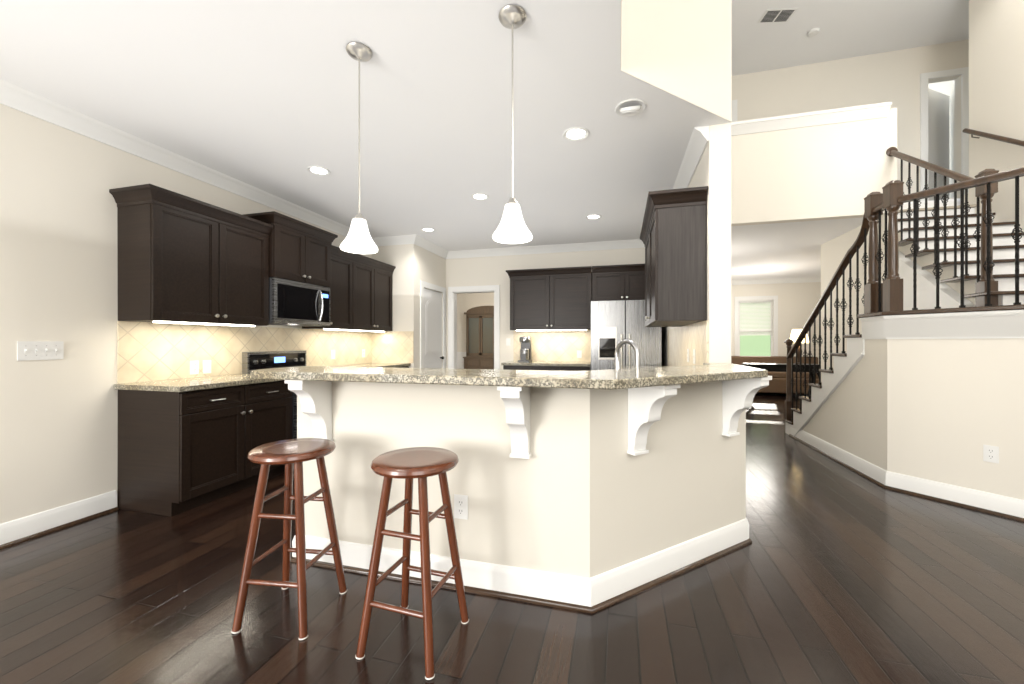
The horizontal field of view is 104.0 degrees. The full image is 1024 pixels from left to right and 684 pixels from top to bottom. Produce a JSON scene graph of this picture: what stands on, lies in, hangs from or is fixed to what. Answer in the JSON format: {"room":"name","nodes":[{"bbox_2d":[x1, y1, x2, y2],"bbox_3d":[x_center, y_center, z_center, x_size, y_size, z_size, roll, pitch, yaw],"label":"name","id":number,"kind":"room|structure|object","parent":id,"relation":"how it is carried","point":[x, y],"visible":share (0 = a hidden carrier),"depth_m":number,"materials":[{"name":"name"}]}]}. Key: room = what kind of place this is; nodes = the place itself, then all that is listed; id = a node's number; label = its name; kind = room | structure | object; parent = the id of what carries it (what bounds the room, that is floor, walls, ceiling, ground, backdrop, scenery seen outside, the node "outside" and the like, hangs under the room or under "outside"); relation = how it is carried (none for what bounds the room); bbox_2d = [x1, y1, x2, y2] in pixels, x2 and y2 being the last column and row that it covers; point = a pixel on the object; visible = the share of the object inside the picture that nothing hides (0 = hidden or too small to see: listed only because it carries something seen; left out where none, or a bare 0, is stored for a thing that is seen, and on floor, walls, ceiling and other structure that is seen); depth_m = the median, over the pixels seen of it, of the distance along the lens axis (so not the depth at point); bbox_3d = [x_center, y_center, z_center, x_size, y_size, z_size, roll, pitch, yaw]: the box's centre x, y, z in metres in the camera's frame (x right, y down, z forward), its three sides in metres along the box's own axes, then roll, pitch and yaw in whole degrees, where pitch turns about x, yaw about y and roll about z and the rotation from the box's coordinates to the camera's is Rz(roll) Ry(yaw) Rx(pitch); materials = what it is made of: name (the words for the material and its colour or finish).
{"room":"kitchen","nodes":[
{"label":"kitchen","id":0,"kind":"room"},
{"bbox_2d":[0,104,371,523],"bbox_3d":[-3.264,-0.150,1.765,0.120,2.740,8.920,0,0,15],"label":"wall","id":1,"kind":"structure","parent":0,"point":[58,282],"depth_m":2.64,"materials":[{"name":"beige paint"}]},
{"bbox_2d":[17,341,63,360],"bbox_3d":[-2.986,0.055,2.533,0.017,0.117,0.208,0,0,15],"label":"switch plate","id":2,"kind":"object","parent":1,"relation":"attached to","point":[40,350],"visible":1,"depth_m":2.53,"materials":[{"name":"white plastic"}]},
{"bbox_2d":[0,490,118,548],"bbox_3d":[-3.598,1.150,0.224,0.032,0.140,5.570,0,0,15],"label":"baseboard","id":3,"kind":"structure","parent":1,"relation":"attached to","point":[20,530],"depth_m":2.59,"materials":[{"name":"white wood"}]},
{"bbox_2d":[0,79,371,237],"bbox_3d":[-3.163,-1.468,1.727,0.095,0.105,8.699,0,0,15],"label":"crown molding","id":4,"kind":"structure","parent":1,"relation":"attached to","point":[15,97],"depth_m":3.03,"materials":[{"name":"white wood"}]},
{"bbox_2d":[109,184,272,326],"bbox_3d":[-2.575,-0.622,3.325,0.400,0.957,1.030,0,0,15],"label":"upper cabinet","id":5,"kind":"object","parent":1,"relation":"attached to","point":[183,259],"visible":1,"depth_m":3.07,"materials":[{"name":"brown wood"}]},
{"bbox_2d":[203,360,210,373],"bbox_3d":[-2.707,0.220,3.551,0.008,0.118,0.072,0,0,15],"label":"outlet","id":6,"kind":"object","parent":1,"relation":"attached to","point":[206,366],"depth_m":3.54,"materials":[{"name":"white plastic"}]},
{"bbox_2d":[117,321,413,383],"bbox_3d":[-2.154,0.076,4.345,0.688,0.460,3.119,0,0,15],"label":"backsplash","id":7,"kind":"structure","parent":1,"relation":"attached to","point":[149,351],"depth_m":3.72,"materials":[{"name":"tile"}]},
{"bbox_2d":[190,360,198,374],"bbox_3d":[-2.735,0.220,3.445,0.008,0.118,0.072,0,0,15],"label":"outlet","id":8,"kind":"object","parent":7,"relation":"attached to","point":[194,367],"visible":1,"depth_m":3.44,"materials":[{"name":"white plastic"}]},
{"bbox_2d":[331,350,334,358],"bbox_3d":[-2.288,0.160,5.116,0.008,0.118,0.072,0,0,15],"label":"outlet","id":9,"kind":"object","parent":7,"relation":"attached to","point":[332,354],"visible":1,"depth_m":5.11,"materials":[{"name":"white plastic"}]},
{"bbox_2d":[242,211,337,287],"bbox_3d":[-2.314,-0.915,4.192,0.454,0.600,0.870,0,0,15],"label":"upper cabinet","id":10,"kind":"object","parent":1,"relation":"attached to","point":[299,251],"visible":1,"depth_m":4.05,"materials":[{"name":"brown wood"}]},
{"bbox_2d":[269,278,329,325],"bbox_3d":[-2.313,-0.393,4.192,0.454,0.434,0.757,0,0,15],"label":"over-the-range microwave","id":11,"kind":"object","parent":10,"relation":"attached to","point":[293,303],"visible":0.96,"depth_m":4.06,"materials":[{"name":"silver metal"}]},
{"bbox_2d":[302,249,353,328],"bbox_3d":[-2.206,-0.596,4.800,0.350,0.880,0.452,0,0,15],"label":"upper cabinet","id":12,"kind":"object","parent":1,"relation":"attached to","point":[342,267],"depth_m":4.78,"materials":[{"name":"brown wood"}]},
{"bbox_2d":[330,257,393,331],"bbox_3d":[-2.030,-0.596,5.455,0.350,0.880,0.904,0,0,15],"label":"upper cabinet","id":13,"kind":"object","parent":1,"relation":"attached to","point":[361,293],"depth_m":5.37,"materials":[{"name":"brown wood"}]},
{"bbox_2d":[372,244,417,367],"bbox_3d":[-1.734,-0.150,5.910,0.690,2.740,0.120,0,0,15],"label":"wall","id":14,"kind":"structure","parent":0,"point":[403,259],"depth_m":5.81,"materials":[{"name":"beige paint"}]},
{"bbox_2d":[372,235,411,245],"bbox_3d":[-1.718,-1.468,5.794,0.540,0.105,0.095,0,0,15],"label":"crown molding","id":15,"kind":"structure","parent":14,"relation":"attached to","point":[403,239],"depth_m":5.80,"materials":[{"name":"white wood"}]},
{"bbox_2d":[418,246,445,367],"bbox_3d":[-1.317,-0.150,6.368,0.120,2.740,0.980,0,0,15],"label":"wall","id":16,"kind":"structure","parent":0,"point":[431,268],"depth_m":6.24,"materials":[{"name":"beige paint"}]},
{"bbox_2d":[408,234,447,258],"bbox_3d":[-1.254,-1.468,6.183,0.095,0.105,1.086,0,0,15],"label":"crown molding","id":17,"kind":"structure","parent":16,"relation":"attached to","point":[415,239],"depth_m":6.08,"materials":[{"name":"white wood"}]},
{"bbox_2d":[420,280,445,367],"bbox_3d":[-1.245,0.152,6.364,0.018,2.135,0.880,0,0,15],"label":"door frame","id":18,"kind":"structure","parent":16,"relation":"attached to","point":[423,284],"depth_m":6.01,"materials":[{"name":"white wood"}]},
{"bbox_2d":[424,288,443,367],"bbox_3d":[-1.254,0.197,6.364,0.097,2.030,0.704,0,0,15],"label":"pantry door","id":19,"kind":"structure","parent":16,"relation":"in","point":[433,357],"depth_m":6.37,"materials":[{"name":"white wood"}]},
{"bbox_2d":[457,292,493,351],"bbox_3d":[0.463,-0.150,10.498,5.760,2.740,0.120,0,0,15],"label":"wall","id":20,"kind":"structure","parent":0,"point":[466,302],"depth_m":10.91,"materials":[{"name":"beige paint"}]},
{"bbox_2d":[457,352,465,368],"bbox_3d":[-0.118,0.745,10.573,4.600,0.950,0.035,0,0,15],"label":"trim","id":21,"kind":"structure","parent":20,"relation":"attached to","point":[460,360],"depth_m":10.89,"materials":[{"name":"white wood"}]},
{"bbox_2d":[0,0,959,279],"bbox_3d":[1.640,-1.675,3.453,8.720,0.310,14.720,0,0,15],"label":"ceiling","id":22,"kind":"structure","parent":0,"point":[261,95],"depth_m":2.57,"materials":[{"name":"paint"}]},
{"bbox_2d":[307,166,330,175],"bbox_3d":[-1.711,-1.515,3.544,0.196,0.009,0.196,0,0,15],"label":"recessed light","id":23,"kind":"object","parent":22,"relation":"in","point":[319,170],"visible":0.98,"depth_m":3.54,"materials":[{"name":"white plastic"}]},
{"bbox_2d":[340,42,377,253],"bbox_3d":[-0.797,-1.000,2.087,0.188,1.040,0.188,0,0,15],"label":"pendant light","id":24,"kind":"object","parent":22,"relation":"hanging from","point":[358,239],"visible":1,"depth_m":2.07,"materials":[{"name":"white glass"}]},
{"bbox_2d":[421,228,434,231],"bbox_3d":[-1.135,-1.515,5.408,0.196,0.009,0.196,0,0,15],"label":"recessed light","id":25,"kind":"object","parent":22,"relation":"in","point":[428,229],"visible":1,"depth_m":5.39,"materials":[{"name":"white plastic"}]},
{"bbox_2d":[471,193,488,200],"bbox_3d":[-0.335,-1.515,4.179,0.196,0.009,0.196,0,0,15],"label":"recessed light","id":26,"kind":"object","parent":22,"relation":"in","point":[479,196],"visible":0.98,"depth_m":4.17,"materials":[{"name":"white plastic"}]},
{"bbox_2d":[492,5,532,243],"bbox_3d":[0.002,-1.000,1.863,0.188,1.040,0.188,0,0,15],"label":"pendant light","id":27,"kind":"object","parent":22,"relation":"hanging from","point":[512,228],"visible":1,"depth_m":1.83,"materials":[{"name":"white glass"}]},
{"bbox_2d":[562,127,589,140],"bbox_3d":[0.466,-1.515,2.919,0.196,0.009,0.196,0,0,15],"label":"recessed light","id":28,"kind":"object","parent":22,"relation":"in","point":[575,134],"visible":0.98,"depth_m":2.91,"materials":[{"name":"white plastic"}]},
{"bbox_2d":[585,214,601,219],"bbox_3d":[0.989,-1.515,4.849,0.196,0.009,0.196,0,0,15],"label":"recessed light","id":29,"kind":"object","parent":22,"relation":"in","point":[593,216],"visible":0.96,"depth_m":4.84,"materials":[{"name":"white plastic"}]},
{"bbox_2d":[615,98,645,116],"bbox_3d":[0.766,-1.509,2.590,0.196,0.076,0.196,0,0,15],"label":"recessed light","id":30,"kind":"object","parent":22,"relation":"in","point":[629,111],"visible":1,"depth_m":2.56,"materials":[{"name":"white plastic"}]},
{"bbox_2d":[0,393,1023,683],"bbox_3d":[0.784,1.250,4.086,12.500,0.060,16.700,0,0,15],"label":"floor","id":31,"kind":"structure","parent":0,"point":[834,573],"depth_m":1.82,"materials":[{"name":"brown wood"}]},
{"bbox_2d":[117,380,291,516],"bbox_3d":[-2.445,0.783,3.316,0.654,0.873,0.980,0,0,15],"label":"base cabinet","id":32,"kind":"object","parent":31,"relation":"on","point":[179,452],"visible":0.9,"depth_m":2.91,"materials":[{"name":"brown wood"}]},
{"bbox_2d":[114,374,281,391],"bbox_3d":[-2.454,0.325,3.307,0.642,0.038,1.009,0,0,15],"label":"countertop","id":33,"kind":"structure","parent":32,"relation":"on","point":[191,384],"depth_m":3.02,"materials":[{"name":"stone"}]},
{"bbox_2d":[242,351,305,470],"bbox_3d":[-2.181,0.649,4.158,0.710,1.102,0.755,0,0,15],"label":"range","id":34,"kind":"object","parent":31,"relation":"on","point":[251,361],"visible":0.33,"depth_m":4.05,"materials":[{"name":"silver metal"}]},
{"bbox_2d":[231,438,346,639],"bbox_3d":[-0.993,0.848,1.819,0.352,0.747,0.352,0,0,5],"label":"stool","id":35,"kind":"object","parent":31,"relation":"on","point":[289,453],"visible":1,"depth_m":1.73,"materials":[{"name":"brown wood"}]},
{"bbox_2d":[355,447,468,679],"bbox_3d":[-0.397,0.848,1.649,0.355,0.747,0.355,0,0,15],"label":"stool","id":36,"kind":"object","parent":31,"relation":"on","point":[421,464],"visible":1,"depth_m":1.57,"materials":[{"name":"brown wood"}]},
{"bbox_2d":[463,306,493,368],"bbox_3d":[-0.605,0.140,10.492,1.290,2.160,0.440,0,0,15],"label":"hutch","id":37,"kind":"object","parent":31,"relation":"on","point":[479,337],"visible":0.44,"depth_m":10.41,"materials":[{"name":"brown wood"}]},
{"bbox_2d":[503,365,530,369],"bbox_3d":[0.150,0.783,6.158,0.423,0.872,0.619,0,0,15],"label":"base cabinet","id":38,"kind":"object","parent":31,"relation":"on","point":[505,367],"depth_m":5.86,"materials":[{"name":"brown wood"}]},
{"bbox_2d":[531,366,590,370],"bbox_3d":[0.764,0.783,5.994,0.847,0.872,0.619,0,0,15],"label":"base cabinet","id":39,"kind":"object","parent":31,"relation":"on","point":[554,368],"depth_m":5.69,"materials":[{"name":"brown wood"}]},
{"bbox_2d":[501,361,590,366],"bbox_3d":[0.547,0.325,6.039,1.291,0.038,0.645,0,0,15],"label":"countertop","id":40,"kind":"structure","parent":39,"relation":"on","point":[554,363],"depth_m":5.79,"materials":[{"name":"stone"}]},
{"bbox_2d":[518,337,531,361],"bbox_3d":[0.203,0.113,6.206,0.180,0.385,0.245,0,0,15],"label":"coffee maker","id":41,"kind":"object","parent":40,"relation":"on","point":[525,352],"visible":1,"depth_m":6.13,"materials":[{"name":"silver metal"}]},
{"bbox_2d":[591,300,660,369],"bbox_3d":[1.599,0.328,5.659,0.905,1.765,0.816,0,0,15],"label":"refrigerator","id":42,"kind":"object","parent":31,"relation":"on","point":[614,324],"visible":0.4,"depth_m":5.34,"materials":[{"name":"silver metal"}]},
{"bbox_2d":[731,356,818,394],"bbox_3d":[6.051,0.780,9.254,2.340,0.880,0.850,0,0,15],"label":"sofa","id":43,"kind":"object","parent":31,"relation":"on","point":[777,383],"visible":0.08,"depth_m":8.90,"materials":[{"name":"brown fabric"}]},
{"bbox_2d":[742,363,818,405],"bbox_3d":[5.162,0.824,7.675,1.260,0.807,0.400,0,0,15],"label":"console table","id":44,"kind":"object","parent":31,"relation":"on","point":[775,367],"visible":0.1,"depth_m":7.56,"materials":[{"name":"brown wood"}]},
{"bbox_2d":[790,329,808,363],"bbox_3d":[5.452,0.089,7.598,0.320,0.660,0.320,0,0,15],"label":"table lamp","id":45,"kind":"object","parent":44,"relation":"on","point":[795,333],"visible":0.42,"depth_m":7.55,"materials":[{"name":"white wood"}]},
{"bbox_2d":[785,337,864,459],"bbox_3d":[3.867,0.507,4.401,0.904,1.464,1.776,0,0,15],"label":"staircase","id":46,"kind":"structure","parent":31,"relation":"on","point":[833,411],"depth_m":4.02,"materials":[{"name":"beige paint"}]},
{"bbox_2d":[783,334,861,424],"bbox_3d":[3.871,0.497,4.428,0.910,1.136,1.782,0,0,15],"label":"stair treads","id":47,"kind":"object","parent":46,"relation":"on","point":[798,410],"visible":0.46,"depth_m":4.44,"materials":[{"name":"brown wood"}]},
{"bbox_2d":[784,128,1023,430],"bbox_3d":[4.057,-0.692,2.927,1.979,3.824,4.734,0,0,15],"label":"stair railing","id":48,"kind":"object","parent":31,"relation":"on","point":[887,293],"visible":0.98,"depth_m":3.58,"materials":[{"name":"brown wood"}]},
{"bbox_2d":[860,310,1023,499],"bbox_3d":[3.794,0.500,2.022,2.014,1.439,2.870,0,0,15],"label":"wall","id":49,"kind":"structure","parent":31,"relation":"on","point":[944,397],"depth_m":3.04,"materials":[{"name":"beige paint"}]},
{"bbox_2d":[789,427,1023,521],"bbox_3d":[3.435,1.150,2.953,0.832,0.140,4.482,0,0,15],"label":"baseboard","id":50,"kind":"structure","parent":49,"relation":"attached to","point":[997,504],"depth_m":3.16,"materials":[{"name":"white wood"}]},
{"bbox_2d":[857,304,1023,317],"bbox_3d":[3.789,-0.237,2.033,2.028,0.035,2.888,0,0,15],"label":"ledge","id":51,"kind":"structure","parent":49,"relation":"on","point":[962,309],"depth_m":3.02,"materials":[{"name":"brown wood"}]},
{"bbox_2d":[983,445,998,463],"bbox_3d":[3.423,0.800,2.858,0.008,0.118,0.072,0,0,-30],"label":"outlet","id":52,"kind":"object","parent":49,"relation":"attached to","point":[990,453],"depth_m":2.85,"materials":[{"name":"white plastic"}]},
{"bbox_2d":[897,200,1023,309],"bbox_3d":[4.868,-0.289,4.261,1.098,3.019,2.028,0,0,15],"label":"staircase","id":53,"kind":"structure","parent":31,"relation":"on","point":[949,295],"depth_m":4.16,"materials":[{"name":"dark wood"},{"name":"white paint"}]},
{"bbox_2d":[897,204,1023,297],"bbox_3d":[4.850,-1.028,4.235,1.118,1.255,2.031,0,0,15],"label":"stair treads","id":54,"kind":"object","parent":53,"relation":"on","point":[905,242],"visible":0.38,"depth_m":4.11,"materials":[{"name":"dark wood"},{"name":"white paint"}]},
{"bbox_3d":[-1.941,0.784,5.197,0.655,0.873,1.355,0,0,15],"label":"base cabinet","id":55,"kind":"object","parent":31,"relation":"on","visible":0},
{"bbox_2d":[337,363,410,367],"bbox_3d":[-1.947,0.325,5.198,0.642,0.038,1.361,0,0,15],"label":"countertop","id":56,"kind":"structure","parent":55,"relation":"on","point":[394,365],"depth_m":5.44,"materials":[{"name":"stone"}]},
{"bbox_3d":[0.417,0.784,3.746,2.346,0.873,3.427,0,0,15],"label":"base cabinet","id":57,"kind":"object","parent":31,"relation":"on","visible":0},
{"bbox_2d":[621,365,668,368],"bbox_3d":[0.408,0.325,3.753,2.366,0.038,3.438,0,0,15],"label":"countertop","id":58,"kind":"structure","parent":57,"relation":"on","point":[627,366],"depth_m":5.00,"materials":[{"name":"stone"}]},
{"bbox_2d":[614,339,639,368],"bbox_3d":[0.708,0.142,2.408,0.183,0.318,0.164,0,0,15],"label":"kitchen faucet","id":59,"kind":"object","parent":58,"relation":"on","point":[617,363],"visible":0.48,"depth_m":2.41,"materials":[{"name":"silver metal"}]},
{"bbox_2d":[297,381,745,577],"bbox_3d":[0.155,0.703,2.510,2.500,1.035,1.208,0,0,15],"label":"wall","id":60,"kind":"structure","parent":0,"point":[581,492],"depth_m":2.00,"materials":[{"name":"paint"}]},
{"bbox_2d":[454,494,467,519],"bbox_3d":[-0.254,0.820,1.988,0.072,0.118,0.008,0,0,15],"label":"outlet","id":61,"kind":"object","parent":60,"relation":"attached to","point":[460,506],"visible":1,"depth_m":1.99,"materials":[{"name":"white plastic"}]},
{"bbox_2d":[251,366,767,389],"bbox_3d":[-0.072,0.165,1.898,2.618,0.038,0.450,0,0,15],"label":"countertop","id":62,"kind":"structure","parent":60,"relation":"on","point":[612,379],"depth_m":1.82,"materials":[{"name":"stone"}]},
{"bbox_2d":[290,518,751,613],"bbox_3d":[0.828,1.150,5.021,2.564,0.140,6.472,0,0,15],"label":"baseboard","id":63,"kind":"structure","parent":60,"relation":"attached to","point":[594,594],"depth_m":1.98,"materials":[{"name":"white wood"}]},
{"bbox_2d":[285,376,771,458],"bbox_3d":[0.163,0.364,2.167,2.422,0.357,1.003,0,0,15],"label":"corbels","id":64,"kind":"object","parent":60,"relation":"attached to","point":[645,405],"depth_m":1.94,"materials":[{"name":"white wood"}]},
{"bbox_2d":[674,363,767,370],"bbox_3d":[0.922,0.165,2.396,0.953,0.038,1.026,0,0,15],"label":"countertop","id":65,"kind":"structure","parent":60,"relation":"on","point":[730,367],"depth_m":2.38,"materials":[{"name":"stone"}]},
{"bbox_2d":[446,248,661,369],"bbox_3d":[0.501,-0.150,6.450,3.590,2.740,0.120,0,0,15],"label":"wall","id":66,"kind":"structure","parent":0,"point":[481,271],"depth_m":6.54,"materials":[{"name":"beige paint"}]},
{"bbox_2d":[448,285,499,368],"bbox_3d":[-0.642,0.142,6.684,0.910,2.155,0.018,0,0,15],"label":"door frame","id":67,"kind":"structure","parent":66,"relation":"attached to","point":[496,288],"depth_m":6.67,"materials":[{"name":"white wood"}]},
{"bbox_2d":[506,338,509,345],"bbox_3d":[-0.061,0.000,6.533,0.072,0.118,0.008,0,0,15],"label":"light switch","id":68,"kind":"object","parent":66,"relation":"attached to","point":[507,341],"visible":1,"depth_m":6.53,"materials":[{"name":"white plastic"}]},
{"bbox_2d":[448,239,644,258],"bbox_3d":[0.531,-1.468,6.330,3.468,0.105,0.095,0,0,15],"label":"crown molding","id":69,"kind":"structure","parent":66,"relation":"attached to","point":[622,244],"depth_m":6.32,"materials":[{"name":"white wood"}]},
{"bbox_2d":[510,270,591,329],"bbox_3d":[0.610,-0.609,6.175,1.245,0.850,0.350,0,0,15],"label":"upper cabinet","id":70,"kind":"object","parent":66,"relation":"attached to","point":[551,299],"depth_m":6.00,"materials":[{"name":"brown wood"}]},
{"bbox_2d":[513,330,590,361],"bbox_3d":[0.640,0.061,6.344,1.273,0.490,0.011,0,0,15],"label":"backsplash","id":71,"kind":"structure","parent":66,"relation":"attached to","point":[556,345],"depth_m":6.32,"materials":[{"name":"tile"}]},
{"bbox_2d":[577,350,581,357],"bbox_3d":[1.047,0.190,6.224,0.072,0.118,0.008,0,0,15],"label":"outlet","id":72,"kind":"object","parent":66,"relation":"attached to","point":[579,353],"depth_m":6.22,"materials":[{"name":"white plastic"}]},
{"bbox_2d":[592,264,644,300],"bbox_3d":[1.652,-0.840,5.870,0.918,0.520,0.400,0,0,15],"label":"upper cabinet","id":73,"kind":"object","parent":66,"relation":"attached to","point":[625,282],"visible":0.67,"depth_m":5.75,"materials":[{"name":"brown wood"}]},
{"bbox_2d":[621,0,731,121],"bbox_3d":[1.003,-2.950,2.534,1.117,2.860,0.120,0,0,-30],"label":"wall","id":74,"kind":"structure","parent":0,"point":[681,49],"depth_m":2.51,"materials":[{"name":"beige paint"}]},
{"bbox_2d":[673,126,708,188],"bbox_3d":[1.741,-1.468,4.327,0.095,0.105,3.119,0,0,15],"label":"crown molding","id":75,"kind":"structure","parent":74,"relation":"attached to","point":[699,139],"depth_m":3.15,"materials":[{"name":"white wood"}]},
{"bbox_2d":[662,123,730,365],"bbox_3d":[2.128,-1.580,5.315,0.140,5.600,5.230,0,0,15],"label":"wall","id":76,"kind":"structure","parent":0,"point":[713,171],"depth_m":2.79,"materials":[{"name":"beige paint"}]},
{"bbox_2d":[644,194,706,326],"bbox_3d":[1.386,-0.595,3.501,0.350,0.880,1.220,0,0,15],"label":"upper cabinet","id":77,"kind":"object","parent":76,"relation":"attached to","point":[673,235],"depth_m":2.92,"materials":[{"name":"brown wood"}]},
{"bbox_2d":[668,320,708,366],"bbox_3d":[1.687,0.076,3.963,0.011,0.460,2.370,0,0,15],"label":"backsplash","id":78,"kind":"structure","parent":76,"relation":"attached to","point":[683,339],"depth_m":3.52,"materials":[{"name":"tile"}]},
{"bbox_2d":[692,349,694,363],"bbox_3d":[1.487,0.120,3.277,0.017,0.118,0.071,0,0,15],"label":"outlet","id":79,"kind":"object","parent":78,"relation":"attached to","point":[693,356],"visible":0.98,"depth_m":3.27,"materials":[{"name":"white plastic"}]},
{"bbox_2d":[731,282,820,363],"bbox_3d":[5.133,-0.150,10.075,5.800,2.740,0.120,0,0,15],"label":"wall","id":80,"kind":"structure","parent":0,"point":[797,303],"depth_m":9.61,"materials":[{"name":"beige paint"}]},
{"bbox_2d":[734,296,777,355],"bbox_3d":[5.970,-0.265,9.801,0.980,1.710,0.116,0,0,15],"label":"window","id":81,"kind":"structure","parent":80,"relation":"in","point":[755,345],"depth_m":9.82,"materials":[{"name":"white"}]},
{"bbox_2d":[739,300,772,334],"bbox_3d":[5.971,-0.595,9.804,0.740,0.866,0.030,0,0,15],"label":"window blinds","id":82,"kind":"object","parent":81,"relation":"attached to","point":[754,317],"visible":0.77,"depth_m":9.80,"materials":[{"name":"white plastic"}]},
{"bbox_2d":[731,277,820,284],"bbox_3d":[5.588,-1.468,9.840,4.200,0.105,0.095,0,0,15],"label":"crown molding","id":83,"kind":"structure","parent":80,"relation":"attached to","point":[779,280],"depth_m":9.58,"materials":[{"name":"white wood"}]},
{"bbox_2d":[731,117,886,225],"bbox_3d":[3.326,-2.135,5.072,2.300,1.230,0.120,0,0,15],"label":"wall","id":84,"kind":"structure","parent":0,"point":[827,172],"depth_m":4.93,"materials":[{"name":"beige paint"}]},
{"bbox_2d":[731,102,891,135],"bbox_3d":[3.317,-2.717,5.034,2.299,0.135,0.215,0,0,15],"label":"trim","id":85,"kind":"structure","parent":84,"relation":"on","point":[841,115],"depth_m":4.87,"materials":[{"name":"white wood"}]},
{"bbox_2d":[732,39,968,201],"bbox_3d":[4.706,-3.105,6.359,4.300,2.550,0.120,0,0,15],"label":"wall","id":86,"kind":"structure","parent":0,"point":[893,77],"depth_m":6.10,"materials":[{"name":"beige paint"}]},
{"bbox_2d":[732,67,968,200],"bbox_3d":[4.707,-2.900,6.285,3.940,2.140,0.020,0,0,15],"label":"door frame","id":87,"kind":"structure","parent":86,"relation":"attached to","point":[962,72],"depth_m":5.87,"materials":[{"name":"white wood"}]},
{"bbox_2d":[928,88,948,200],"bbox_3d":[6.525,-2.850,6.172,0.720,2.020,0.035,0,0,-20],"label":"door","id":88,"kind":"structure","parent":86,"relation":"in","point":[938,128],"depth_m":6.18,"materials":[{"name":"white"}]},
{"bbox_2d":[732,0,968,75],"bbox_3d":[2.907,-4.430,1.188,5.500,0.100,11.200,0,0,15],"label":"ceiling","id":89,"kind":"structure","parent":0,"point":[852,28],"depth_m":5.61,"materials":[{"name":"paint"}]},
{"bbox_2d":[757,8,797,22],"bbox_3d":[3.559,-4.375,5.362,0.400,0.009,0.220,0,0,3],"label":"ceiling vent","id":90,"kind":"object","parent":89,"relation":"in","point":[778,15],"visible":1,"depth_m":5.35,"materials":[{"name":"white plastic"}]},
{"bbox_2d":[808,28,819,36],"bbox_3d":[4.255,-4.362,5.641,0.140,0.036,0.140,0,0,15],"label":"smoke detector","id":91,"kind":"object","parent":89,"relation":"attached to","point":[813,32],"visible":1,"depth_m":5.61,"materials":[{"name":"white plastic"}]},
{"bbox_2d":[821,108,896,381],"bbox_3d":[4.677,-0.765,5.476,0.100,3.970,1.600,0,0,15],"label":"wall","id":92,"kind":"structure","parent":0,"point":[834,251],"depth_m":5.55,"materials":[{"name":"beige paint"}]},
{"bbox_2d":[928,80,954,198],"bbox_3d":[7.162,-1.580,6.984,0.120,5.600,4.800,0,0,15],"label":"wall","id":93,"kind":"structure","parent":0,"point":[946,88],"depth_m":6.31,"materials":[{"name":"beige paint"}]},
{"bbox_2d":[969,0,1023,232],"bbox_3d":[4.403,-1.580,0.166,0.120,5.600,9.800,0,0,15],"label":"wall","id":94,"kind":"structure","parent":0,"point":[996,67],"depth_m":4.53,"materials":[{"name":"beige paint"}]}
]}

